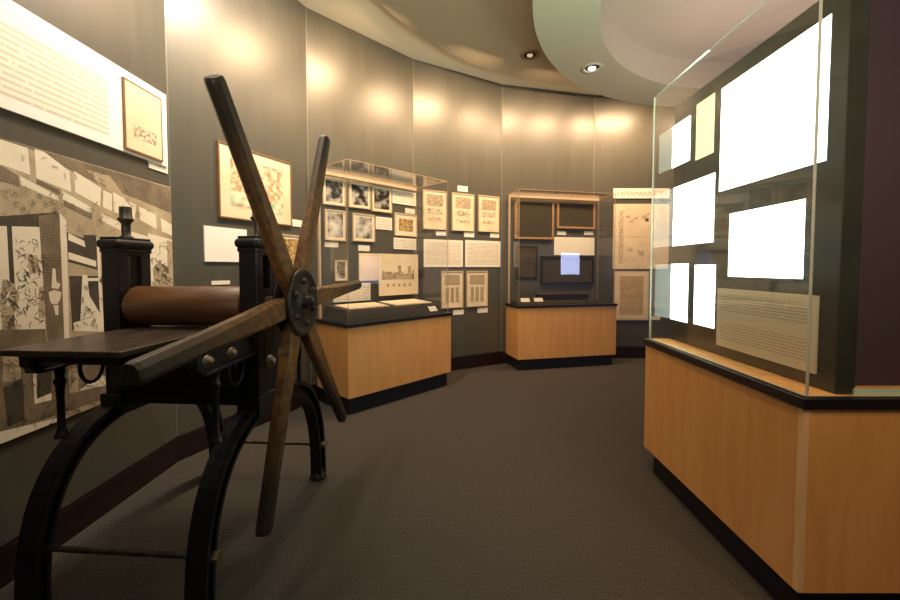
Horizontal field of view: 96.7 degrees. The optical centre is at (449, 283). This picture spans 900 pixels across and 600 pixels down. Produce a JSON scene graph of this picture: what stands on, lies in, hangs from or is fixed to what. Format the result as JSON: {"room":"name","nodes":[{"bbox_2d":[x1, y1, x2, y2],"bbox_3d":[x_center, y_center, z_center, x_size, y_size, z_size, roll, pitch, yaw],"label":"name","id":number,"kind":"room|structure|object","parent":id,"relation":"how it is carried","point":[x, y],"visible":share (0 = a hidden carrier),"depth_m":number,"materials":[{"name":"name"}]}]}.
{"room":"museum","nodes":[
{"label":"museum","id":0,"kind":"room"},
{"bbox_2d":[0,0,175,545],"bbox_3d":[-2.005,-0.615,0.100,0.081,4.020,5.450,0,2,0],"label":"wall","id":1,"kind":"structure","parent":0,"point":[130,34],"depth_m":2.24,"materials":[{"name":"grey paint"}]},
{"bbox_2d":[0,0,167,166],"bbox_3d":[-1.960,-1.033,2.163,0.032,0.493,1.214,0,2,0],"label":"information panel","id":2,"kind":"object","parent":1,"relation":"attached to","point":[48,77],"visible":1,"depth_m":2.08,"materials":[{"name":"white paper"}]},
{"bbox_2d":[125,80,161,159],"bbox_3d":[-1.948,-1.031,2.551,0.001,0.400,0.298,0,2,0],"label":"print","id":3,"kind":"object","parent":2,"relation":"attached to","point":[143,109],"depth_m":2.53,"materials":[{"name":"paper"}]},
{"bbox_2d":[0,138,172,443],"bbox_3d":[-1.967,0.013,2.173,0.018,1.335,1.343,0,2,0],"label":"wall mural","id":4,"kind":"object","parent":1,"relation":"attached to","point":[55,208],"visible":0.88,"depth_m":1.99,"materials":[{"name":"paper"}]},
{"bbox_2d":[0,437,178,589],"bbox_3d":[-1.957,1.304,0.177,0.018,0.180,5.442,0,2,0],"label":"baseboard","id":5,"kind":"structure","parent":1,"relation":"attached to","point":[76,516],"depth_m":2.25,"materials":[{"name":"red wood"}]},
{"bbox_2d":[148,161,167,173],"bbox_3d":[-1.975,-0.816,2.707,0.008,0.101,0.176,0,2,0],"label":"wall label","id":6,"kind":"object","parent":1,"relation":"attached to","point":[151,165],"visible":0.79,"depth_m":2.70,"materials":[{"name":"beige paper"}]},
{"bbox_2d":[164,0,177,436],"bbox_3d":[-1.978,-0.813,2.819,0.005,3.839,0.014,1,2,22],"label":"trim","id":7,"kind":"structure","parent":1,"relation":"attached to","point":[165,26],"depth_m":2.80,"materials":[{"name":"grey"}]},
{"bbox_2d":[166,0,310,435],"bbox_3d":[-1.752,-0.750,3.478,0.080,4.020,1.385,1,2,22],"label":"wall","id":8,"kind":"structure","parent":0,"point":[258,47],"depth_m":3.19,"materials":[{"name":"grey paint"}]},
{"bbox_2d":[211,280,229,284],"bbox_3d":[-1.833,-0.011,3.199,0.006,0.031,0.162,1,2,22],"label":"wall label","id":9,"kind":"object","parent":8,"relation":"attached to","point":[227,281],"visible":1,"depth_m":3.19,"materials":[{"name":"beige paper"}]},
{"bbox_2d":[203,225,246,261],"bbox_3d":[-1.809,-0.317,3.237,0.012,0.275,0.382,1,2,22],"label":"text panel","id":10,"kind":"object","parent":8,"relation":"attached to","point":[218,242],"visible":0.79,"depth_m":3.18,"materials":[{"name":"white paper"}]},
{"bbox_2d":[177,385,311,460],"bbox_3d":[-1.708,1.169,3.537,0.017,0.180,1.377,1,2,22],"label":"baseboard","id":11,"kind":"structure","parent":8,"relation":"attached to","point":[192,442],"depth_m":3.03,"materials":[{"name":"red wood"}]},
{"bbox_2d":[216,140,291,225],"bbox_3d":[-1.683,-0.845,3.509,0.022,0.604,0.770,1,2,22],"label":"framed picture","id":12,"kind":"object","parent":8,"relation":"attached to","point":[275,174],"visible":0.81,"depth_m":3.43,"materials":[{"name":"beige paper"}]},
{"bbox_2d":[230,159,282,213],"bbox_3d":[-1.679,-0.845,3.507,0.002,0.387,0.553,1,2,22],"label":"print","id":13,"kind":"object","parent":12,"relation":"attached to","point":[272,181],"depth_m":3.61},
{"bbox_2d":[282,234,298,264],"bbox_3d":[-1.552,-0.296,3.846,0.022,0.357,0.395,1,2,22],"label":"framed picture","id":14,"kind":"object","parent":8,"relation":"attached to","point":[291,241],"visible":0.07,"depth_m":3.88,"materials":[{"name":"brown wood"}]},
{"bbox_2d":[292,219,301,226],"bbox_3d":[-1.508,-0.601,3.960,0.006,0.068,0.154,1,2,23],"label":"wall label","id":15,"kind":"object","parent":8,"relation":"attached to","point":[297,223],"visible":0.71,"depth_m":3.94,"materials":[{"name":"beige paper"}]},
{"bbox_2d":[305,7,311,384],"bbox_3d":[-1.448,-0.865,4.097,0.005,3.839,0.014,2,3,44],"label":"trim","id":16,"kind":"structure","parent":8,"relation":"attached to","point":[305,7],"depth_m":4.06,"materials":[{"name":"grey"}]},
{"bbox_2d":[307,8,412,384],"bbox_3d":[-0.987,-0.796,4.630,0.080,4.020,1.403,2,3,44],"label":"wall","id":17,"kind":"structure","parent":0,"point":[360,88],"depth_m":4.49,"materials":[{"name":"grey paint"}]},
{"bbox_2d":[312,384,319,399],"bbox_3d":[-0.952,1.123,4.673,0.016,0.180,1.395,2,3,44],"label":"baseboard","id":18,"kind":"structure","parent":17,"relation":"attached to","point":[315,387],"depth_m":4.21,"materials":[{"name":"red wood"}]},
{"bbox_2d":[325,242,337,247],"bbox_3d":[-1.272,-0.423,4.293,0.006,0.058,0.158,2,3,44],"label":"wall label","id":19,"kind":"object","parent":17,"relation":"attached to","point":[327,244],"visible":1,"depth_m":4.29,"materials":[{"name":"white paper"}]},
{"bbox_2d":[322,176,345,206],"bbox_3d":[-1.243,-0.991,4.289,0.022,0.292,0.264,2,3,45],"label":"framed picture","id":20,"kind":"object","parent":17,"relation":"attached to","point":[334,189],"visible":0.83,"depth_m":4.29,"materials":[{"name":"paper"}]},
{"bbox_2d":[326,180,342,202],"bbox_3d":[-1.240,-0.991,4.286,0.002,0.226,0.198,2,3,45],"label":"print","id":21,"kind":"object","parent":20,"relation":"attached to","point":[334,189],"depth_m":4.29},
{"bbox_2d":[324,209,345,240],"bbox_3d":[-1.236,-0.632,4.310,0.022,0.326,0.248,2,3,44],"label":"framed picture","id":22,"kind":"object","parent":17,"relation":"attached to","point":[334,220],"visible":1,"depth_m":4.30,"materials":[{"name":"grey paper"}]},
{"bbox_2d":[327,212,342,237],"bbox_3d":[-1.233,-0.632,4.308,0.002,0.263,0.184,2,3,44],"label":"print","id":23,"kind":"object","parent":22,"relation":"attached to","point":[335,220],"depth_m":4.31},
{"bbox_2d":[334,260,347,280],"bbox_3d":[-1.193,-0.148,4.373,0.022,0.227,0.151,2,3,44],"label":"framed picture","id":24,"kind":"object","parent":17,"relation":"attached to","point":[340,266],"visible":0.96,"depth_m":4.37,"materials":[{"name":"beige paper"}]},
{"bbox_2d":[337,262,344,278],"bbox_3d":[-1.190,-0.148,4.371,0.002,0.179,0.103,2,3,44],"label":"print","id":25,"kind":"object","parent":24,"relation":"attached to","point":[340,265],"depth_m":4.37},
{"bbox_2d":[333,283,370,302],"bbox_3d":[-1.095,0.093,4.491,0.011,0.200,0.473,2,3,45],"label":"text panel","id":26,"kind":"object","parent":17,"relation":"attached to","point":[362,294],"visible":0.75,"depth_m":4.54,"materials":[{"name":"beige paper"}]},
{"bbox_2d":[348,180,370,209],"bbox_3d":[-1.020,-1.001,4.514,0.022,0.291,0.280,2,3,44],"label":"framed picture","id":27,"kind":"object","parent":17,"relation":"attached to","point":[359,193],"visible":1,"depth_m":4.51,"materials":[{"name":"paper"}]},
{"bbox_2d":[351,184,367,205],"bbox_3d":[-1.018,-1.001,4.512,0.002,0.222,0.211,2,3,44],"label":"print","id":28,"kind":"object","parent":27,"relation":"attached to","point":[359,193],"depth_m":4.51},
{"bbox_2d":[352,213,374,241],"bbox_3d":[-0.983,-0.641,4.566,0.022,0.312,0.292,2,3,44],"label":"framed picture","id":29,"kind":"object","parent":17,"relation":"attached to","point":[363,225],"visible":1,"depth_m":4.56,"materials":[{"name":"grey paper"}]},
{"bbox_2d":[355,216,371,238],"bbox_3d":[-0.981,-0.640,4.564,0.002,0.241,0.221,2,3,44],"label":"print","id":30,"kind":"object","parent":29,"relation":"attached to","point":[363,224],"depth_m":4.56},
{"bbox_2d":[358,245,369,250],"bbox_3d":[-0.986,-0.410,4.585,0.006,0.068,0.154,2,3,44],"label":"wall label","id":31,"kind":"object","parent":17,"relation":"attached to","point":[360,247],"visible":1,"depth_m":4.58,"materials":[{"name":"white paper"}]},
{"bbox_2d":[359,253,378,280],"bbox_3d":[-0.935,-0.197,4.644,0.008,0.318,0.287,2,3,44],"label":"paper sheet","id":32,"kind":"object","parent":17,"relation":"attached to","point":[368,262],"visible":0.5,"depth_m":4.63,"materials":[{"name":"white paper"}]},
{"bbox_2d":[371,185,391,212],"bbox_3d":[-0.807,-1.000,4.732,0.022,0.299,0.286,2,3,44],"label":"framed picture","id":33,"kind":"object","parent":17,"relation":"attached to","point":[381,197],"visible":1,"depth_m":4.72,"materials":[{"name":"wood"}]},
{"bbox_2d":[374,188,389,209],"bbox_3d":[-0.804,-1.000,4.729,0.002,0.230,0.216,2,3,44],"label":"print","id":34,"kind":"object","parent":33,"relation":"attached to","point":[381,197],"depth_m":4.72},
{"bbox_2d":[376,216,391,229],"bbox_3d":[-0.788,-0.721,4.770,0.011,0.146,0.232,2,3,44],"label":"text panel","id":35,"kind":"object","parent":17,"relation":"attached to","point":[383,223],"visible":1,"depth_m":4.76,"materials":[{"name":"beige paper"}]},
{"bbox_2d":[392,189,415,205],"bbox_3d":[-0.562,-1.072,4.986,0.011,0.168,0.390,2,3,45],"label":"text panel","id":36,"kind":"object","parent":17,"relation":"attached to","point":[398,196],"visible":1,"depth_m":4.97,"materials":[{"name":"beige paper"}]},
{"bbox_2d":[394,237,415,249],"bbox_3d":[-0.554,-0.503,5.017,0.011,0.140,0.377,2,3,45],"label":"text panel","id":37,"kind":"object","parent":17,"relation":"attached to","point":[399,243],"visible":1,"depth_m":5.00,"materials":[{"name":"beige paper"}]},
{"bbox_2d":[394,212,416,236],"bbox_3d":[-0.552,-0.737,5.002,0.022,0.280,0.352,2,3,44],"label":"framed picture","id":38,"kind":"object","parent":17,"relation":"attached to","point":[404,224],"visible":1,"depth_m":4.99,"materials":[{"name":"beige paper"}]},
{"bbox_2d":[399,218,412,231],"bbox_3d":[-0.549,-0.737,4.999,0.002,0.155,0.227,2,3,45],"label":"print","id":39,"kind":"object","parent":38,"relation":"attached to","point":[404,224],"depth_m":4.99},
{"bbox_2d":[405,208,414,213],"bbox_3d":[-0.503,-0.921,5.055,0.006,0.062,0.163,2,3,44],"label":"wall label","id":40,"kind":"object","parent":17,"relation":"attached to","point":[407,210],"visible":1,"depth_m":5.05,"materials":[{"name":"white paper"}]},
{"bbox_2d":[412,59,413,298],"bbox_3d":[-0.465,-0.905,5.096,0.014,3.839,0.005,-1,3,-30],"label":"trim","id":41,"kind":"structure","parent":17,"relation":"attached to","point":[412,59],"depth_m":5.05,"materials":[{"name":"grey metal"}]},
{"bbox_2d":[0,358,774,599],"bbox_3d":[2.060,1.377,1.847,8.080,0.100,8.780,0,2,0],"label":"floor","id":42,"kind":"structure","parent":0,"point":[503,481],"depth_m":2.27,"materials":[{"name":"grey carpet"}]},
{"bbox_2d":[0,74,361,599],"bbox_3d":[-1.168,0.238,2.035,1.051,2.161,1.979,0,2,4],"label":"press","id":43,"kind":"object","parent":42,"relation":"on","point":[207,347],"visible":1,"depth_m":1.78,"materials":[{"name":"metal"}]},
{"bbox_2d":[315,158,451,414],"bbox_3d":[-0.683,0.017,4.423,0.612,2.411,1.418,2,3,44],"label":"display case","id":44,"kind":"object","parent":42,"relation":"on","point":[372,364],"visible":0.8,"depth_m":4.11,"materials":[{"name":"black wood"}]},
{"bbox_2d":[322,302,444,323],"bbox_3d":[-0.691,0.283,4.428,0.530,0.135,1.294,2,3,44],"label":"deck","id":45,"kind":"object","parent":44,"relation":"on","point":[331,312],"visible":0.79,"depth_m":4.12,"materials":[{"name":"grey fabric"}]},
{"bbox_2d":[334,302,389,308],"bbox_3d":[-0.936,0.230,4.277,0.300,0.027,0.500,2,3,44],"label":"paper sheet","id":46,"kind":"object","parent":45,"relation":"on","point":[368,304],"visible":1,"depth_m":4.25,"materials":[{"name":"white paper"}]},
{"bbox_2d":[379,299,431,305],"bbox_3d":[-0.517,0.212,4.700,0.320,0.032,0.530,2,3,44],"label":"print","id":47,"kind":"object","parent":45,"relation":"on","point":[404,301],"visible":1,"depth_m":4.65,"materials":[{"name":"beige paper"}]},
{"bbox_2d":[428,306,437,311],"bbox_3d":[-0.201,0.286,4.633,0.050,0.056,0.120,2,3,44],"label":"label","id":48,"kind":"object","parent":45,"relation":"on","point":[431,308],"visible":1,"depth_m":4.63,"materials":[{"name":"beige paper"}]},
{"bbox_2d":[379,253,417,295],"bbox_3d":[-0.609,-0.114,4.803,0.014,0.488,0.588,2,3,44],"label":"drawing","id":49,"kind":"object","parent":44,"relation":"in","point":[398,273],"visible":1,"depth_m":4.78,"materials":[{"name":"paper"}]},
{"bbox_2d":[505,189,617,369],"bbox_3d":[1.602,-0.059,5.751,1.535,2.456,0.452,-1,2,-13],"label":"display case","id":50,"kind":"object","parent":42,"relation":"on","point":[569,335],"visible":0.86,"depth_m":5.58,"materials":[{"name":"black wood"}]},
{"bbox_2d":[511,299,610,305],"bbox_3d":[1.607,0.259,5.766,1.401,0.040,0.370,-1,2,-13],"label":"deck","id":51,"kind":"object","parent":50,"relation":"on","point":[589,301],"visible":1,"depth_m":5.65,"materials":[{"name":"grey fabric"}]},
{"bbox_2d":[520,298,529,301],"bbox_3d":[1.044,0.222,5.554,0.130,0.049,0.040,-1,2,-13],"label":"label","id":52,"kind":"object","parent":51,"relation":"on","point":[522,299],"visible":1,"depth_m":5.55,"materials":[{"name":"beige paper"}]},
{"bbox_2d":[534,298,542,301],"bbox_3d":[1.239,0.220,5.600,0.130,0.049,0.040,-1,2,-13],"label":"label","id":53,"kind":"object","parent":51,"relation":"on","point":[535,299],"visible":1,"depth_m":5.59,"materials":[{"name":"beige paper"}]},
{"bbox_2d":[535,293,588,299],"bbox_3d":[1.653,0.184,5.891,0.830,0.100,0.062,-1,2,-13],"label":"frame","id":54,"kind":"object","parent":51,"relation":"on","point":[545,296],"visible":0.91,"depth_m":5.86,"materials":[{"name":"black"}]},
{"bbox_2d":[643,0,899,599],"bbox_3d":[1.904,0.051,2.104,1.192,2.530,1.284,0,2,0],"label":"showcase","id":55,"kind":"object","parent":42,"relation":"on","point":[799,482],"visible":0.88,"depth_m":1.58,"materials":[{"name":"black"}]},
{"bbox_2d":[670,0,870,393],"bbox_3d":[1.515,-0.375,2.086,0.075,1.543,1.200,0,2,2],"label":"display board","id":56,"kind":"object","parent":55,"relation":"on","point":[840,178],"visible":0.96,"depth_m":1.57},
{"bbox_2d":[670,264,688,322],"bbox_3d":[1.490,0.054,2.604,0.002,0.371,0.204,0,2,2],"label":"sheet","id":57,"kind":"object","parent":56,"relation":"attached to","point":[678,301],"visible":1,"depth_m":2.60,"materials":[{"name":"white paper"}]},
{"bbox_2d":[672,115,690,167],"bbox_3d":[1.491,-0.911,2.582,0.002,0.275,0.208,0,2,2],"label":"sheet","id":58,"kind":"object","parent":56,"relation":"attached to","point":[681,131],"visible":1,"depth_m":2.58,"materials":[{"name":"white paper"}]},
{"bbox_2d":[672,173,714,245],"bbox_3d":[1.487,-0.438,2.459,0.002,0.386,0.433,0,2,2],"label":"sheet","id":59,"kind":"object","parent":56,"relation":"attached to","point":[693,202],"visible":1,"depth_m":2.43,"materials":[{"name":"white paper"}]},
{"bbox_2d":[693,265,715,327],"bbox_3d":[1.483,0.067,2.335,0.002,0.358,0.198,0,2,2],"label":"sheet","id":60,"kind":"object","parent":56,"relation":"attached to","point":[704,277],"visible":1,"depth_m":2.33,"materials":[{"name":"white paper"}]},
{"bbox_2d":[695,93,714,160],"bbox_3d":[1.484,-0.909,2.329,0.002,0.331,0.172,0,2,2],"label":"sheet","id":61,"kind":"object","parent":56,"relation":"attached to","point":[705,115],"visible":1,"depth_m":2.32,"materials":[{"name":"beige paper"}]},
{"bbox_2d":[728,199,805,278],"bbox_3d":[1.471,-0.196,1.887,0.002,0.330,0.464,0,2,2],"label":"sheet","id":62,"kind":"object","parent":56,"relation":"attached to","point":[764,242],"visible":1,"depth_m":1.84,"materials":[{"name":"white paper"}]},
{"bbox_2d":[716,288,819,373],"bbox_3d":[1.468,0.191,1.899,0.010,0.313,0.619,0,2,1],"label":"text panel","id":63,"kind":"object","parent":56,"relation":"attached to","point":[771,326],"visible":1,"depth_m":1.82,"materials":[{"name":"beige paper"}]},
{"bbox_2d":[719,14,831,191],"bbox_3d":[1.471,-0.771,1.866,0.002,0.555,0.646,0,2,2],"label":"sheet","id":64,"kind":"object","parent":56,"relation":"attached to","point":[768,112],"visible":1,"depth_m":1.79,"materials":[{"name":"white paper"}]},
{"bbox_2d":[298,0,598,94],"bbox_3d":[2.060,-2.740,1.681,8.080,0.100,8.780,0,2,0],"label":"ceiling","id":65,"kind":"structure","parent":0,"point":[369,18],"depth_m":4.53,"materials":[{"name":"beige paint"}]},
{"bbox_2d":[377,0,582,87],"bbox_3d":[2.360,-2.667,2.245,6.840,0.090,6.840,0,2,0],"label":"ceiling","id":66,"kind":"structure","parent":65,"relation":"attached to","point":[492,35],"depth_m":4.27,"materials":[{"name":"beige paint"}]},
{"bbox_2d":[520,50,539,60],"bbox_3d":[0.951,-2.717,4.757,0.230,0.012,0.230,0,2,0],"label":"recessed light","id":67,"kind":"object","parent":66,"relation":"in","point":[534,54],"visible":1,"depth_m":4.75,"materials":[{"name":"brown metal"}]},
{"bbox_2d":[533,0,818,106],"bbox_3d":[3.150,-2.425,2.685,5.080,0.430,5.080,0,2,0],"label":"ceiling","id":68,"kind":"structure","parent":66,"relation":"attached to","point":[642,46],"depth_m":4.03,"materials":[{"name":"beige paint"}]},
{"bbox_2d":[581,62,603,73],"bbox_3d":[1.493,-2.265,4.205,0.230,0.012,0.230,0,2,0],"label":"recessed light","id":69,"kind":"object","parent":68,"relation":"in","point":[591,68],"visible":1,"depth_m":4.20,"materials":[{"name":"beige paint"}]},
{"bbox_2d":[413,59,501,357],"bbox_3d":[0.120,-0.831,5.481,1.394,4.020,0.080,-1,3,-30],"label":"wall","id":70,"kind":"structure","parent":0,"point":[458,115],"depth_m":5.43,"materials":[{"name":"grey paint"}]},
{"bbox_2d":[423,189,446,229],"bbox_3d":[-0.198,-0.967,5.235,0.346,0.506,0.022,-1,3,-30],"label":"framed picture","id":71,"kind":"object","parent":70,"relation":"attached to","point":[434,202],"visible":1,"depth_m":5.23,"materials":[{"name":"beige paper"}]},
{"bbox_2d":[427,194,442,206],"bbox_3d":[-0.196,-1.091,5.227,0.239,0.149,0.002,-1,3,-30],"label":"print","id":72,"kind":"object","parent":71,"relation":"attached to","point":[433,200],"depth_m":5.23},
{"bbox_2d":[436,231,445,235],"bbox_3d":[-0.117,-0.670,5.303,0.151,0.059,0.006,-1,3,-30],"label":"wall label","id":73,"kind":"object","parent":70,"relation":"attached to","point":[438,233],"visible":1,"depth_m":5.30,"materials":[{"name":"beige paper"}]},
{"bbox_2d":[424,239,462,266],"bbox_3d":[-0.083,-0.407,5.330,0.592,0.362,0.011,-1,3,-30],"label":"text panel","id":74,"kind":"object","parent":70,"relation":"attached to","point":[435,250],"visible":1,"depth_m":5.32,"materials":[{"name":"beige paper"}]},
{"bbox_2d":[441,271,462,308],"bbox_3d":[0.030,0.074,5.407,0.339,0.501,0.022,-1,3,-30],"label":"framed picture","id":75,"kind":"object","parent":70,"relation":"attached to","point":[455,278],"visible":0.96,"depth_m":5.40,"materials":[{"name":"beige paper"}]},
{"bbox_2d":[445,275,459,284],"bbox_3d":[0.032,-0.054,5.399,0.234,0.138,0.002,-1,3,-30],"label":"print","id":76,"kind":"object","parent":75,"relation":"attached to","point":[452,279],"depth_m":5.40},
{"bbox_2d":[453,309,463,314],"bbox_3d":[0.115,0.386,5.478,0.168,0.068,0.006,-1,3,-30],"label":"wall label","id":77,"kind":"object","parent":70,"relation":"attached to","point":[455,312],"visible":1,"depth_m":5.47,"materials":[{"name":"beige paper"}]},
{"bbox_2d":[451,192,473,231],"bbox_3d":[0.178,-0.976,5.450,0.352,0.507,0.022,-1,3,-30],"label":"framed picture","id":78,"kind":"object","parent":70,"relation":"attached to","point":[462,205],"visible":1,"depth_m":5.44,"materials":[{"name":"beige paper"}]},
{"bbox_2d":[456,197,470,208],"bbox_3d":[0.180,-1.101,5.441,0.243,0.149,0.002,-1,3,-30],"label":"print","id":79,"kind":"object","parent":78,"relation":"attached to","point":[464,203],"depth_m":5.44},
{"bbox_2d":[457,186,467,191],"bbox_3d":[0.172,-1.296,5.442,0.160,0.074,0.006,-1,3,-30],"label":"wall label","id":80,"kind":"object","parent":70,"relation":"attached to","point":[459,188],"visible":1,"depth_m":5.44,"materials":[{"name":"beige paper"}]},
{"bbox_2d":[464,232,473,236],"bbox_3d":[0.264,-0.680,5.520,0.163,0.068,0.006,-1,3,-30],"label":"wall label","id":81,"kind":"object","parent":70,"relation":"attached to","point":[466,234],"visible":1,"depth_m":5.51,"materials":[{"name":"beige paper"}]},
{"bbox_2d":[451,351,500,370],"bbox_3d":[0.143,1.089,5.516,1.386,0.180,0.017,-1,3,-30],"label":"baseboard","id":82,"kind":"structure","parent":70,"relation":"attached to","point":[485,359],"depth_m":5.63,"materials":[{"name":"red wood"}]},
{"bbox_2d":[466,271,487,306],"bbox_3d":[0.380,0.067,5.606,0.353,0.498,0.022,-1,3,-30],"label":"framed picture","id":83,"kind":"object","parent":70,"relation":"attached to","point":[476,281],"visible":1,"depth_m":5.60,"materials":[{"name":"beige paper"}]},
{"bbox_2d":[470,275,484,284],"bbox_3d":[0.381,-0.061,5.598,0.244,0.135,0.002,-1,3,-30],"label":"print","id":84,"kind":"object","parent":83,"relation":"attached to","point":[474,279],"depth_m":5.60},
{"bbox_2d":[465,240,499,266],"bbox_3d":[0.468,-0.425,5.644,0.597,0.370,0.012,-1,3,-30],"label":"text panel","id":85,"kind":"object","parent":70,"relation":"attached to","point":[478,253],"visible":1,"depth_m":5.63,"materials":[{"name":"beige paper"}]},
{"bbox_2d":[477,307,487,312],"bbox_3d":[0.463,0.372,5.676,0.171,0.071,0.006,-1,3,-30],"label":"wall label","id":86,"kind":"object","parent":70,"relation":"attached to","point":[479,310],"visible":1,"depth_m":5.67,"materials":[{"name":"beige paper"}]},
{"bbox_2d":[478,195,499,232],"bbox_3d":[0.550,-0.990,5.661,0.355,0.506,0.022,-1,3,-30],"label":"framed picture","id":87,"kind":"object","parent":70,"relation":"attached to","point":[488,206],"visible":1,"depth_m":5.65,"materials":[{"name":"beige paper"}]},
{"bbox_2d":[482,199,495,210],"bbox_3d":[0.551,-1.115,5.653,0.245,0.148,0.002,-1,3,-30],"label":"print","id":88,"kind":"object","parent":87,"relation":"attached to","point":[490,205],"depth_m":5.65},
{"bbox_2d":[490,233,498,237],"bbox_3d":[0.640,-0.696,5.733,0.159,0.064,0.006,-1,3,-30],"label":"wall label","id":89,"kind":"object","parent":70,"relation":"attached to","point":[492,235],"visible":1,"depth_m":5.73,"materials":[{"name":"beige paper"}]},
{"bbox_2d":[500,84,502,350],"bbox_3d":[0.746,-0.932,5.785,0.014,3.839,0.005,-1,2,-14],"label":"trim","id":90,"kind":"structure","parent":70,"relation":"attached to","point":[502,84],"depth_m":5.78,"materials":[{"name":"grey"}]},
{"bbox_2d":[501,84,594,350],"bbox_3d":[1.463,-0.852,6.010,1.499,4.020,0.080,-1,2,-14],"label":"wall","id":91,"kind":"structure","parent":0,"point":[548,135],"depth_m":5.91,"materials":[{"name":"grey paint"}]},
{"bbox_2d":[501,351,507,363],"bbox_3d":[1.474,1.069,6.040,1.491,0.180,0.016,-1,2,-14],"label":"baseboard","id":92,"kind":"structure","parent":91,"relation":"attached to","point":[504,357],"depth_m":5.86,"materials":[{"name":"red wood"}]},
{"bbox_2d":[516,246,537,278],"bbox_3d":[1.131,-0.316,5.901,0.337,0.483,0.014,-1,2,-14],"label":"picture frame","id":93,"kind":"object","parent":91,"relation":"attached to","point":[526,256],"visible":1,"depth_m":5.89,"materials":[{"name":"black"}]},
{"bbox_2d":[514,200,553,239],"bbox_3d":[1.240,-0.942,5.891,0.628,0.566,0.035,-1,2,-14],"label":"picture frame","id":94,"kind":"object","parent":91,"relation":"attached to","point":[536,217],"depth_m":5.89,"materials":[{"name":"beige wood"}]},
{"bbox_2d":[557,231,565,234],"bbox_3d":[1.680,-0.766,6.022,0.150,0.060,0.006,-1,2,-14],"label":"label","id":95,"kind":"object","parent":91,"relation":"attached to","point":[558,232],"visible":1,"depth_m":6.02,"materials":[{"name":"white paper"}]},
{"bbox_2d":[540,256,593,283],"bbox_3d":[1.782,-0.212,6.055,0.887,0.417,0.035,-1,2,-14],"label":"picture frame","id":96,"kind":"object","parent":91,"relation":"attached to","point":[553,269],"depth_m":6.05,"materials":[{"name":"black wood"}]},
{"bbox_2d":[554,237,593,254],"bbox_3d":[1.891,-0.573,6.080,0.680,0.269,0.010,-1,2,-14],"label":"text panel","id":97,"kind":"object","parent":91,"relation":"attached to","point":[562,245],"visible":1,"depth_m":6.07,"materials":[{"name":"beige paper"}]},
{"bbox_2d":[556,201,594,228],"bbox_3d":[1.907,-1.036,6.053,0.638,0.402,0.035,-1,2,-14],"label":"picture frame","id":98,"kind":"object","parent":91,"relation":"attached to","point":[569,215],"depth_m":6.04,"materials":[{"name":"beige wood"}]},
{"bbox_2d":[584,231,592,234],"bbox_3d":[2.125,-0.780,6.132,0.156,0.061,0.006,-1,2,-14],"label":"label","id":99,"kind":"object","parent":91,"relation":"attached to","point":[585,232],"visible":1,"depth_m":6.13,"materials":[{"name":"white paper"}]},
{"bbox_2d":[592,95,595,298],"bbox_3d":[2.200,-0.947,6.144,0.014,3.839,0.005,0,2,0],"label":"trim","id":100,"kind":"structure","parent":91,"relation":"attached to","point":[595,95],"depth_m":6.10,"materials":[{"name":"grey"}]},
{"bbox_2d":[593,95,675,345],"bbox_3d":[2.875,-0.859,6.186,1.350,4.020,0.080,0,2,0],"label":"wall","id":101,"kind":"structure","parent":0,"point":[623,130],"depth_m":6.12,"materials":[{"name":"grey paint"}]},
{"bbox_2d":[612,346,645,357],"bbox_3d":[2.875,1.062,6.215,1.342,0.180,0.017,0,2,0],"label":"baseboard","id":102,"kind":"structure","parent":101,"relation":"attached to","point":[621,351],"depth_m":6.21,"materials":[{"name":"red wood"}]},
{"bbox_2d":[613,271,648,319],"bbox_3d":[2.798,0.179,6.178,0.539,0.760,0.021,0,2,0],"label":"framed piece","id":103,"kind":"object","parent":101,"relation":"attached to","point":[631,288],"visible":0.88,"depth_m":6.17,"materials":[{"name":"beige paper"}]},
{"bbox_2d":[612,204,669,268],"bbox_3d":[2.933,-0.729,6.143,0.851,0.996,0.015,0,2,0],"label":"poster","id":104,"kind":"object","parent":101,"relation":"attached to","point":[631,222],"visible":0.98,"depth_m":6.14,"materials":[{"name":"paper"}]},
{"bbox_2d":[613,188,669,198],"bbox_3d":[2.926,-1.386,6.117,0.852,0.152,0.013,0,2,0],"label":"wall sign","id":105,"kind":"object","parent":101,"relation":"attached to","point":[620,192],"visible":1,"depth_m":6.11,"materials":[{"name":"beige paper"}]},
{"bbox_2d":[652,316,659,319],"bbox_3d":[3.172,0.527,6.196,0.162,0.062,0.007,0,2,0],"label":"wall label","id":106,"kind":"object","parent":101,"relation":"attached to","point":[653,317],"visible":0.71,"depth_m":6.19,"materials":[{"name":"beige"}]},
{"bbox_2d":[855,0,899,385],"bbox_3d":[3.795,-0.443,1.674,4.390,3.550,0.140,0,2,0],"label":"wall partition","id":107,"kind":"structure","parent":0,"point":[878,331],"depth_m":1.61,"materials":[{"name":"purple paint"}]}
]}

